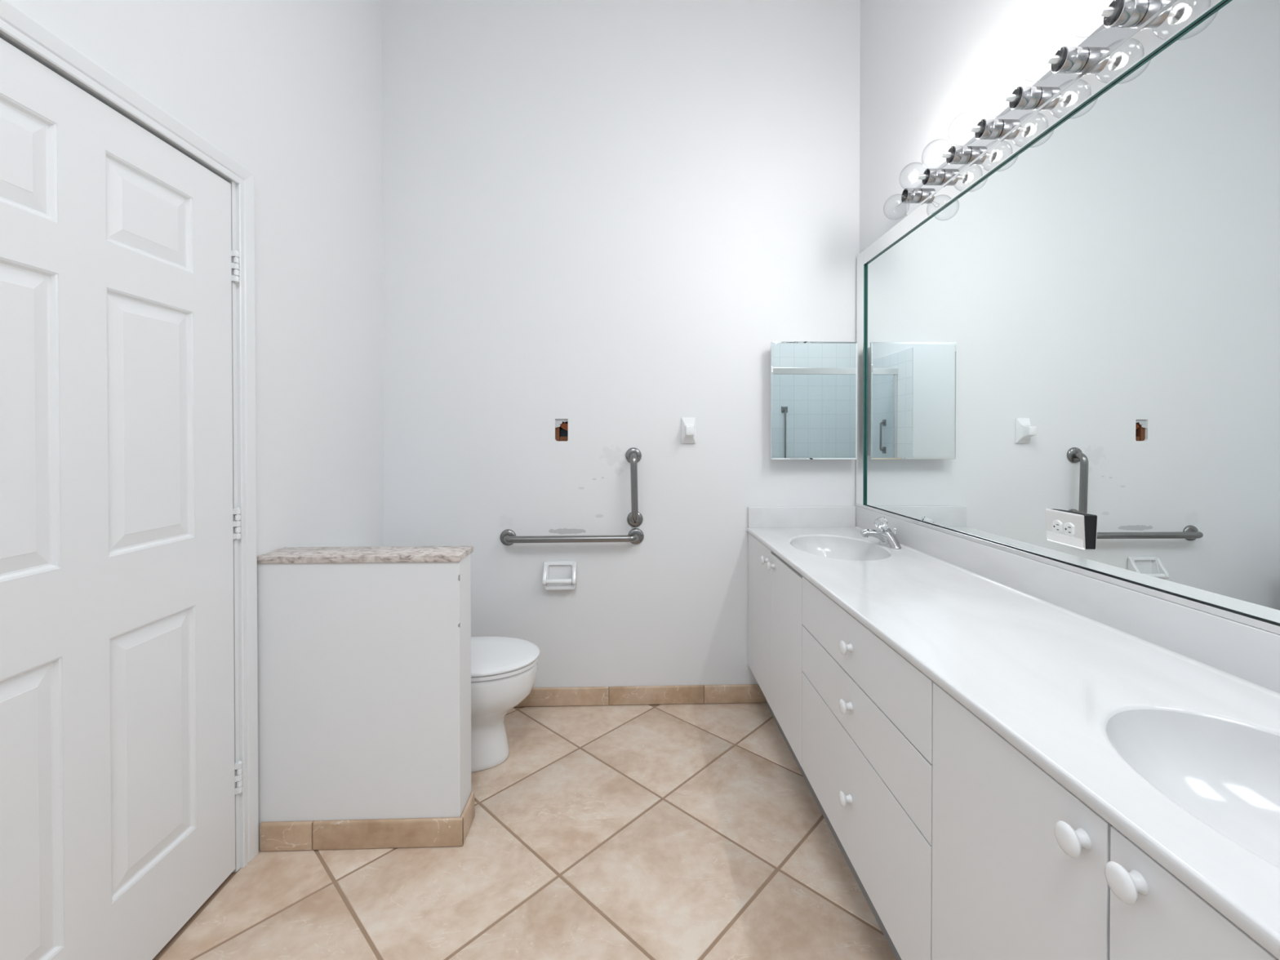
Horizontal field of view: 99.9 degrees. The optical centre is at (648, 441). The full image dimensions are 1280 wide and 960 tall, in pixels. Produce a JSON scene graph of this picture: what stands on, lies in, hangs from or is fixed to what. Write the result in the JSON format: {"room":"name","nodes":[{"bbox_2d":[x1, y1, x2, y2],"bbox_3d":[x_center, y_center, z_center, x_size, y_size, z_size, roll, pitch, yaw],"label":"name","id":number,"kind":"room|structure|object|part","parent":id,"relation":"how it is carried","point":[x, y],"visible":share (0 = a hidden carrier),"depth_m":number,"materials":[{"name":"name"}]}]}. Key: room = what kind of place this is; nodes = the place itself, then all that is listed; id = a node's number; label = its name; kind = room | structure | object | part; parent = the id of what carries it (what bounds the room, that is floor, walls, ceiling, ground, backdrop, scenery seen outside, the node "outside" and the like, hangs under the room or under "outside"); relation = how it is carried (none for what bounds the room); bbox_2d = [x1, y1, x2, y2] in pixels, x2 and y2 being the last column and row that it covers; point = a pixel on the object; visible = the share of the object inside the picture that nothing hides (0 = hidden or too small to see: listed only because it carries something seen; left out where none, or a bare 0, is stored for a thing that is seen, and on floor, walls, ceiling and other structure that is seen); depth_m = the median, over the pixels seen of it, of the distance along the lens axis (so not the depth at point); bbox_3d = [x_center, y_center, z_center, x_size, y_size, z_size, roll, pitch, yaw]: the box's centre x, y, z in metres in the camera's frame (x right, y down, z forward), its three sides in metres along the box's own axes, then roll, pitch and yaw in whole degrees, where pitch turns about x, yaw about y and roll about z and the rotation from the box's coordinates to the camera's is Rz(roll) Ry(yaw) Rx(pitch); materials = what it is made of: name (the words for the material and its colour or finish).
{"room":"bathroom","nodes":[
{"label":"bathroom","id":0,"kind":"room"},
{"bbox_2d":[7,0,383,869],"bbox_3d":[-1.221,-0.705,-0.064,0.120,4.020,5.210,0,0,-2],"label":"wall","id":1,"kind":"structure","parent":0,"point":[291,91],"depth_m":1.88,"materials":[{"name":"white paint"}]},
{"bbox_2d":[0,37,242,959],"bbox_3d":[-1.186,0.258,1.156,0.102,2.007,0.875,0,0,-2],"label":"door","id":2,"kind":"structure","parent":1,"relation":"in","point":[117,777],"depth_m":1.20,"materials":[{"name":"white paint"}]},
{"bbox_3d":[-1.211,-0.543,0.972,0.029,0.201,0.238,0,0,-2],"label":"panel","id":3,"kind":"part","parent":2,"relation":"part of","materials":[{"name":"white paint"}]},
{"bbox_3d":[-1.211,-0.040,0.976,0.029,0.600,0.238,0,0,-2],"label":"panel","id":4,"kind":"part","parent":2,"relation":"part of","materials":[{"name":"white paint"}]},
{"bbox_3d":[-1.211,0.740,0.983,0.029,0.598,0.238,0,0,-2],"label":"panel","id":5,"kind":"part","parent":2,"relation":"part of","materials":[{"name":"white paint"}]},
{"bbox_3d":[-1.223,-0.545,1.310,0.029,0.201,0.238,0,0,-2],"label":"panel","id":6,"kind":"part","parent":2,"relation":"part of","materials":[{"name":"white paint"}]},
{"bbox_3d":[-1.223,-0.043,1.314,0.029,0.600,0.238,0,0,-2],"label":"panel","id":7,"kind":"part","parent":2,"relation":"part of","materials":[{"name":"white paint"}]},
{"bbox_3d":[-1.223,0.737,1.320,0.029,0.598,0.238,0,0,-2],"label":"panel","id":8,"kind":"part","parent":2,"relation":"part of","materials":[{"name":"white paint"}]},
{"bbox_2d":[0,0,258,872],"bbox_3d":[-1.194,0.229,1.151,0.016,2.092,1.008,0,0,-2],"label":"trim","id":9,"kind":"structure","parent":1,"relation":"attached to","point":[15,24],"depth_m":1.60,"materials":[{"name":"white paint"}]},
{"bbox_2d":[257,546,473,851],"bbox_3d":[-0.905,0.813,1.747,0.637,0.914,0.155,0,0,-2],"label":"wall","id":10,"kind":"structure","parent":0,"point":[364,653],"depth_m":1.68,"materials":[{"name":"white paint"}]},
{"bbox_2d":[460,791,474,842],"bbox_3d":[-0.591,1.226,1.755,0.011,0.088,0.124,0,0,-2],"label":"baseboard","id":11,"kind":"structure","parent":10,"relation":"attached to","point":[468,813],"depth_m":1.75,"materials":[{"name":"beige tile"}]},
{"bbox_2d":[152,702,896,959],"bbox_3d":[-0.027,1.345,0.048,2.573,0.120,5.376,0,0,-2],"label":"floor","id":12,"kind":"structure","parent":0,"point":[683,831],"depth_m":1.60,"materials":[{"name":"beige tile"}]},
{"bbox_2d":[471,635,539,772],"bbox_3d":[-0.834,0.891,2.148,0.787,0.751,0.470,0,0,-2],"label":"toilet","id":13,"kind":"object","parent":12,"relation":"on","point":[504,669],"visible":0.29,"depth_m":2.07,"materials":[{"name":"white ceramic"}]},
{"bbox_3d":[-0.685,0.874,2.153,0.480,0.017,0.368,0,0,-2],"label":"seat","id":14,"kind":"part","parent":13,"relation":"part of","materials":[{"name":"white plastic"}]},
{"bbox_3d":[-0.683,0.853,2.153,0.485,0.022,0.376,0,0,-2],"label":"lid","id":15,"kind":"part","parent":13,"relation":"part of","materials":[{"name":"white plastic"}]},
{"bbox_2d":[747,533,826,822],"bbox_3d":[0.750,0.854,2.200,0.569,0.826,0.818,0,0,-2],"label":"vanity cabinet","id":16,"kind":"object","parent":12,"relation":"on","point":[775,588],"visible":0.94,"depth_m":2.08,"materials":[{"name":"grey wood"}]},
{"bbox_3d":[0.495,0.759,2.387,0.018,0.638,0.418,0,0,-2],"label":"door","id":17,"kind":"part","parent":16,"relation":"part of","materials":[{"name":"white laminate"}]},
{"bbox_3d":[0.478,0.493,2.224,0.028,0.036,0.036,0,0,-2],"label":"knob","id":18,"kind":"part","parent":16,"relation":"part of","materials":[{"name":"white plastic"}]},
{"bbox_3d":[0.482,0.493,2.124,0.028,0.036,0.036,0,0,-2],"label":"knob","id":19,"kind":"part","parent":16,"relation":"part of","materials":[{"name":"white"}]},
{"bbox_3d":[0.509,0.767,1.980,0.018,0.628,0.392,0,0,-2],"label":"door","id":20,"kind":"part","parent":16,"relation":"part of","materials":[{"name":"white laminate"}]},
{"bbox_2d":[746,505,1279,959],"bbox_3d":[0.788,0.444,1.430,0.546,0.245,2.352,0,0,-2],"label":"countertop","id":21,"kind":"structure","parent":16,"relation":"on","point":[1162,717],"depth_m":0.95,"materials":[{"name":"white stone"}]},
{"bbox_2d":[791,536,889,560],"bbox_3d":[0.757,0.493,2.154,0.351,0.135,0.500,0,0,-2],"label":"basin","id":22,"kind":"object","parent":21,"relation":"in","point":[813,548],"depth_m":2.33,"materials":[{"name":"white ceramic"}]},
{"bbox_2d":[860,516,901,549],"bbox_3d":[0.926,0.361,2.159,0.145,0.116,0.144,0,0,-2],"label":"faucet","id":23,"kind":"object","parent":21,"relation":"on","point":[887,538],"visible":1,"depth_m":2.14,"materials":[{"name":"silver metal"}]},
{"bbox_3d":[0.919,0.385,2.159,0.131,0.066,0.064,0,0,-2],"label":"spout","id":24,"kind":"part","parent":23,"relation":"part of","materials":[{"name":"silver metal"}]},
{"bbox_3d":[0.932,0.330,2.159,0.052,0.055,0.052,0,0,-2],"label":"knob","id":25,"kind":"part","parent":23,"relation":"part of","materials":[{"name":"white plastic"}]},
{"bbox_2d":[1106,709,1279,868],"bbox_3d":[0.810,0.505,0.625,0.351,0.135,0.500,0,0,-2],"label":"basin","id":26,"kind":"object","parent":21,"relation":"in","point":[1220,768],"depth_m":0.82,"materials":[{"name":"white ceramic"}]},
{"bbox_2d":[801,576,933,959],"bbox_3d":[0.777,0.860,1.409,0.569,0.826,0.766,0,0,-2],"label":"drawer unit","id":27,"kind":"object","parent":12,"relation":"on","point":[867,716],"visible":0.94,"depth_m":1.26,"materials":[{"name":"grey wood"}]},
{"bbox_3d":[0.507,0.923,1.388,0.028,0.036,0.036,0,0,-2],"label":"knob","id":28,"kind":"part","parent":27,"relation":"part of","materials":[{"name":"white"}]},
{"bbox_3d":[0.507,0.683,1.386,0.028,0.036,0.036,0,0,-2],"label":"knob","id":29,"kind":"part","parent":27,"relation":"part of","materials":[{"name":"white plastic"}]},
{"bbox_3d":[0.507,0.531,1.385,0.028,0.036,0.036,0,0,-2],"label":"knob","id":30,"kind":"part","parent":27,"relation":"part of","materials":[{"name":"white"}]},
{"bbox_3d":[0.530,0.687,1.399,0.018,0.150,0.762,0,0,-2],"label":"drawer","id":31,"kind":"part","parent":27,"relation":"part of","materials":[{"name":"white laminate"}]},
{"bbox_3d":[0.530,0.529,1.397,0.018,0.158,0.762,0,0,-2],"label":"drawer","id":32,"kind":"part","parent":27,"relation":"part of","materials":[{"name":"white laminate"}]},
{"bbox_2d":[931,682,1278,959],"bbox_3d":[0.804,0.867,0.650,0.569,0.826,0.752,0,0,-2],"label":"vanity cabinet","id":33,"kind":"object","parent":12,"relation":"on","point":[1023,868],"visible":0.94,"depth_m":0.76,"materials":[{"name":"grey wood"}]},
{"bbox_3d":[0.549,0.772,0.830,0.018,0.636,0.370,0,0,-2],"label":"door","id":34,"kind":"part","parent":33,"relation":"part of","materials":[{"name":"white laminate"}]},
{"bbox_3d":[0.532,0.498,0.674,0.028,0.038,0.038,0,0,-2],"label":"knob","id":35,"kind":"part","parent":33,"relation":"part of","materials":[{"name":"white ceramic"}]},
{"bbox_3d":[0.535,0.493,0.601,0.028,0.038,0.038,0,0,-2],"label":"knob","id":36,"kind":"part","parent":33,"relation":"part of","materials":[{"name":"white ceramic"}]},
{"bbox_3d":[0.562,0.775,0.454,0.018,0.636,0.374,0,0,-2],"label":"door","id":37,"kind":"part","parent":33,"relation":"part of","materials":[{"name":"white laminate"}]},
{"bbox_2d":[381,0,860,687],"bbox_3d":[-0.117,-0.727,2.610,2.513,4.020,0.085,0,0,-2],"label":"wall","id":38,"kind":"structure","parent":0,"point":[602,220],"depth_m":2.57,"materials":[{"name":"paint"}]},
{"bbox_2d":[542,560,576,590],"bbox_3d":[-0.419,0.637,2.535,0.152,0.130,0.066,0,0,-2],"label":"toilet paper holder","id":39,"kind":"object","parent":38,"relation":"attached to","point":[557,575],"visible":1,"depth_m":2.55,"materials":[{"name":"white ceramic"}]},
{"bbox_3d":[-0.488,0.625,2.529,0.015,0.102,0.060,0,0,-2],"label":"arm","id":40,"kind":"part","parent":39,"relation":"part of","materials":[{"name":"white ceramic"}]},
{"bbox_3d":[-0.351,0.625,2.534,0.015,0.102,0.060,0,0,-2],"label":"arm","id":41,"kind":"part","parent":39,"relation":"part of","materials":[{"name":"white ceramic"}]},
{"bbox_2d":[499,528,644,545],"bbox_3d":[-0.364,0.456,2.530,0.684,0.078,0.076,0,0,-2],"label":"grab bar","id":42,"kind":"object","parent":38,"relation":"attached to","point":[508,537],"visible":1,"depth_m":2.50,"materials":[{"name":"silver metal"}]},
{"bbox_2d":[625,447,643,527],"bbox_3d":[-0.068,0.221,2.538,0.084,0.382,0.076,0,0,-2],"label":"grab bar","id":43,"kind":"object","parent":38,"relation":"attached to","point":[633,455],"visible":1,"depth_m":2.51,"materials":[{"name":"silver metal"}]},
{"bbox_2d":[515,684,765,706],"bbox_3d":[-0.320,1.220,2.571,1.862,0.088,0.011,0,0,-2],"label":"baseboard","id":44,"kind":"structure","parent":38,"relation":"attached to","point":[736,693],"depth_m":2.58,"materials":[{"name":"beige tile"}]},
{"bbox_2d":[681,417,695,443],"bbox_3d":[0.193,-0.052,2.545,0.069,0.123,0.076,0,0,-2],"label":"light switch","id":45,"kind":"object","parent":38,"relation":"attached to","point":[688,424],"visible":1,"depth_m":2.56,"materials":[{"name":"white plastic"}]},
{"bbox_2d":[770,341,857,459],"bbox_3d":[0.776,-0.192,2.563,0.408,0.552,0.079,0,0,-2],"label":"medicine cabinet","id":46,"kind":"object","parent":38,"relation":"attached to","point":[814,384],"visible":1,"depth_m":2.52,"materials":[{"name":"silver mirror"}]},
{"bbox_3d":[0.777,-0.191,2.534,0.407,0.552,0.011,0,0,-2],"label":"cabinet door","id":47,"kind":"part","parent":46,"relation":"part of","materials":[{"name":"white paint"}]},
{"bbox_2d":[859,0,1113,253],"bbox_3d":[1.171,-0.705,0.020,0.120,4.020,5.210,0,0,-2],"label":"wall","id":48,"kind":"structure","parent":0,"point":[925,64],"depth_m":1.98,"materials":[{"name":"white paint"}]},
{"bbox_2d":[884,0,1177,220],"bbox_3d":[0.977,-0.905,1.524,0.161,0.137,1.198,0,0,-2],"label":"vanity light bar","id":49,"kind":"object","parent":48,"relation":"attached to","point":[1122,19],"visible":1,"depth_m":1.41,"materials":[{"name":"silver metal"}]},
{"bbox_2d":[901,187,921,203],"bbox_3d":[0.996,-0.931,2.038,0.053,0.053,0.053,0,0,-2],"label":"socket","id":50,"kind":"object","parent":49,"relation":"attached to","point":[912,196],"depth_m":2.02,"materials":[{"name":"silver metal"}]},
{"bbox_2d":[922,168,944,185],"bbox_3d":[1.001,-0.930,1.891,0.053,0.053,0.053,0,0,-2],"label":"socket","id":51,"kind":"object","parent":49,"relation":"attached to","point":[932,176],"depth_m":1.88,"materials":[{"name":"silver metal"}]},
{"bbox_2d":[946,146,971,164],"bbox_3d":[1.006,-0.928,1.745,0.053,0.053,0.053,0,0,-2],"label":"socket","id":52,"kind":"object","parent":49,"relation":"attached to","point":[956,154],"depth_m":1.73,"materials":[{"name":"silver metal"}]},
{"bbox_2d":[974,118,1003,139],"bbox_3d":[1.011,-0.927,1.598,0.053,0.053,0.053,0,0,-2],"label":"socket","id":53,"kind":"object","parent":49,"relation":"attached to","point":[987,129],"depth_m":1.58,"materials":[{"name":"silver metal"}]},
{"bbox_2d":[1008,86,1041,110],"bbox_3d":[1.016,-0.926,1.451,0.053,0.053,0.053,0,0,-2],"label":"socket","id":54,"kind":"object","parent":49,"relation":"attached to","point":[1025,98],"depth_m":1.44,"materials":[{"name":"silver metal"}]},
{"bbox_2d":[1050,46,1088,73],"bbox_3d":[1.022,-0.925,1.305,0.053,0.053,0.053,0,0,-2],"label":"socket","id":55,"kind":"object","parent":49,"relation":"attached to","point":[1068,60],"depth_m":1.29,"materials":[{"name":"silver metal"}]},
{"bbox_3d":[0.964,-0.924,1.156,0.110,0.091,0.091,0,0,-2],"label":"bulb","id":56,"kind":"part","parent":49,"relation":"part of","materials":[{"name":"clear glass"}]},
{"bbox_2d":[1102,0,1148,28],"bbox_3d":[1.027,-0.924,1.158,0.053,0.053,0.053,0,0,-2],"label":"socket","id":57,"kind":"object","parent":49,"relation":"attached to","point":[1123,14],"depth_m":1.15,"materials":[{"name":"silver metal"}]},
{"bbox_2d":[854,505,1279,693],"bbox_3d":[1.051,0.374,1.439,0.020,0.104,2.352,0,0,-2],"label":"backsplash","id":58,"kind":"structure","parent":48,"relation":"attached to","point":[1249,653],"depth_m":1.20,"materials":[{"name":"stone"}]},
{"bbox_2d":[855,0,1279,635],"bbox_3d":[1.051,-0.281,1.425,0.018,1.205,2.350,0,0,-2],"label":"wall mirror","id":59,"kind":"object","parent":48,"relation":"attached to","point":[1084,319],"visible":0.99,"depth_m":1.23,"materials":[{"name":"silver mirror"}]},
{"bbox_3d":[1.008,-0.296,2.559,0.008,1.195,0.081,0,0,-2],"label":"strip glass","id":60,"kind":"part","parent":59,"relation":"part of","materials":[{"name":"teal mirror"}]},
{"bbox_3d":[1.049,-0.851,1.380,0.008,0.066,2.268,0,0,-2],"label":"strip glass","id":61,"kind":"part","parent":59,"relation":"part of","materials":[{"name":"teal mirror"}]},
{"bbox_2d":[1044,508,1089,549],"bbox_3d":[1.047,0.218,1.351,0.021,0.083,0.127,0,0,-2],"label":"wall outlet","id":62,"kind":"object","parent":59,"relation":"attached to","point":[1070,529],"visible":1,"depth_m":1.33,"materials":[{"name":"white plastic"}]},
{"bbox_2d":[1052,520,1062,533],"bbox_3d":[1.041,0.218,1.370,0.006,0.034,0.029,0,0,1],"label":"receptacle","id":63,"kind":"object","parent":62,"relation":"attached to","point":[1056,524],"depth_m":1.37,"materials":[{"name":"white plastic"}]},
{"bbox_2d":[1063,522,1074,536],"bbox_3d":[1.041,0.218,1.331,0.006,0.034,0.029,0,0,1],"label":"receptacle","id":64,"kind":"object","parent":62,"relation":"attached to","point":[1068,527],"depth_m":1.33,"materials":[{"name":"white plastic"}]}
]}

